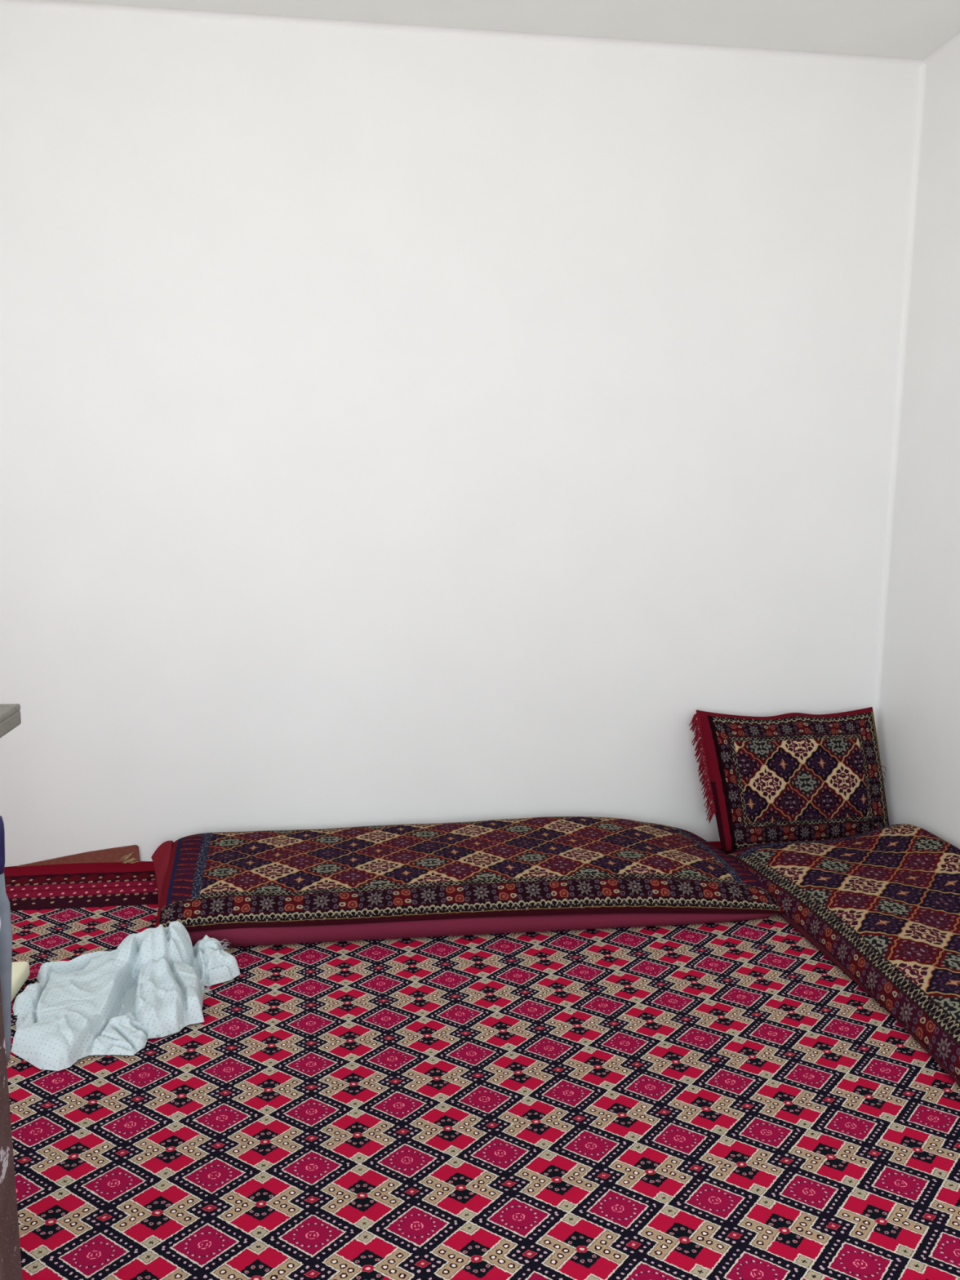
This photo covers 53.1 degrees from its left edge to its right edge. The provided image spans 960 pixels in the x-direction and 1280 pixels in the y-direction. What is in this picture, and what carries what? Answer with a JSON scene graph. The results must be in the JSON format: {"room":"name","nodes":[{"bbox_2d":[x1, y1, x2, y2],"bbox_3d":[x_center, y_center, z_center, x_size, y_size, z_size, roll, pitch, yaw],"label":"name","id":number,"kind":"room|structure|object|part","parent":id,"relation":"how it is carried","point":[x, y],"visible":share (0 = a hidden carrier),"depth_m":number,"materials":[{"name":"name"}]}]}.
{"room":"traditional dwelling","nodes":[
{"label":"traditional dwelling","id":0,"kind":"room"},
{"bbox_2d":[0,7,918,866],"bbox_3d":[-0.609,-0.619,3.422,4.652,3.096,0.150,-1,9,-7],"label":"wall","id":1,"kind":"structure","parent":0,"point":[395,428],"depth_m":3.38,"materials":[{"name":"white paint"}]},
{"bbox_2d":[0,0,923,68],"bbox_3d":[-0.587,-2.006,3.119,4.352,0.022,0.022,-1,9,-7],"label":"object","id":2,"kind":"structure","parent":1,"relation":"attached to","point":[48,5],"depth_m":3.18,"materials":[{"name":"white paint"}]},
{"bbox_2d":[871,62,927,737],"bbox_3d":[1.550,-0.630,3.606,0.022,2.856,0.022,-1,9,-7],"label":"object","id":3,"kind":"structure","parent":1,"relation":"attached to","point":[922,69],"depth_m":3.56,"materials":[{"name":"white paint"}]},
{"bbox_2d":[62,0,959,58],"bbox_3d":[-0.278,-1.692,0.668,4.652,0.120,5.300,-1,9,-7],"label":"ceiling","id":4,"kind":"structure","parent":0,"point":[905,28],"depth_m":3.09,"materials":[{"name":"paint"}]},
{"bbox_2d":[877,42,959,848],"bbox_3d":[1.953,-0.236,1.103,0.150,3.096,5.150,-1,9,-7],"label":"wall","id":5,"kind":"structure","parent":0,"point":[918,737],"depth_m":3.38,"materials":[{"name":"white paint"}]},
{"bbox_2d":[922,30,959,66],"bbox_3d":[1.870,-1.646,0.947,0.022,0.022,5.000,-1,9,-7],"label":"trim","id":6,"kind":"structure","parent":5,"relation":"attached to","point":[954,39],"depth_m":3.28,"materials":[{"name":"white paint"}]},
{"bbox_3d":[-0.302,1.253,1.129,4.652,0.110,5.300,-1,9,-7],"label":"floor","id":7,"kind":"structure","parent":0,"visible":0},
{"bbox_2d":[4,840,959,1279],"bbox_3d":[-0.301,1.183,1.119,4.342,0.021,4.982,-1,9,-7],"label":"carpet","id":8,"kind":"object","parent":7,"relation":"on","point":[717,1100],"visible":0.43,"depth_m":2.10,"materials":[{"name":"red carpet"}]},
{"bbox_2d":[0,703,22,1279],"bbox_3d":[-0.968,0.641,1.277,0.580,1.015,0.505,-1,9,-7],"label":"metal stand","id":9,"kind":"object","parent":8,"relation":"on","point":[11,1268],"visible":1,"depth_m":1.51,"materials":[{"name":"grey metal"}]},
{"bbox_2d":[0,815,12,1063],"bbox_3d":[-0.816,0.481,1.537,0.130,0.431,0.042,-1,9,-7],"label":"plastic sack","id":10,"kind":"object","parent":9,"relation":"hanging from","point":[6,929],"visible":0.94,"depth_m":1.54,"materials":[{"name":"grey plastic"}]},
{"bbox_2d":[0,703,21,737],"bbox_3d":[-0.964,0.156,1.201,0.580,0.033,0.505,-1,9,-7],"label":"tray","id":11,"kind":"object","parent":9,"relation":"on","point":[10,713],"depth_m":1.44,"materials":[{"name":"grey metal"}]},
{"bbox_3d":[-0.786,0.629,1.471,0.085,0.982,0.085,-1,9,-7],"label":"leg","id":12,"kind":"part","parent":9,"relation":"part of","materials":[{"name":"brown paint"}]},
{"bbox_2d":[11,961,30,1001],"bbox_3d":[-1.387,0.926,2.563,0.302,0.048,0.182,-1,9,-7],"label":"foam block","id":13,"kind":"object","parent":8,"relation":"on","point":[20,972],"visible":0.54,"depth_m":2.60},
{"bbox_2d":[17,844,140,866],"bbox_3d":[-1.439,0.777,3.448,0.420,0.068,0.015,-1,9,-7],"label":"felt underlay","id":14,"kind":"object","parent":8,"relation":"on","point":[126,854],"visible":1,"depth_m":3.46,"materials":[{"name":"brown fabric"}]},
{"bbox_2d":[11,920,240,1071],"bbox_3d":[-0.936,0.896,2.509,0.569,0.134,0.541,-1,9,-7],"label":"crumpled cloth","id":15,"kind":"object","parent":8,"relation":"on","point":[152,985],"visible":1,"depth_m":2.49,"materials":[{"name":"fabric"}]},
{"bbox_2d":[151,816,783,946],"bbox_3d":[-0.089,0.769,3.256,2.080,0.166,0.716,-1,9,-7],"label":"mattress","id":16,"kind":"object","parent":8,"relation":"on","point":[249,888],"visible":0.98,"depth_m":3.03,"materials":[{"name":"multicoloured fabric"}]},
{"bbox_2d":[727,823,959,1085],"bbox_3d":[1.349,0.881,2.506,0.742,0.200,2.079,-1,9,-7],"label":"mattress","id":17,"kind":"object","parent":8,"relation":"on","point":[882,904],"visible":0.83,"depth_m":2.87,"materials":[{"name":"fabric"}]},
{"bbox_2d":[688,706,888,854],"bbox_3d":[1.165,0.523,3.589,0.769,0.515,0.200,-1,9,-7],"label":"pillow","id":18,"kind":"object","parent":17,"relation":"on","point":[791,776],"visible":0.88,"depth_m":3.55,"materials":[{"name":"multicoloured fabric"}]}
]}

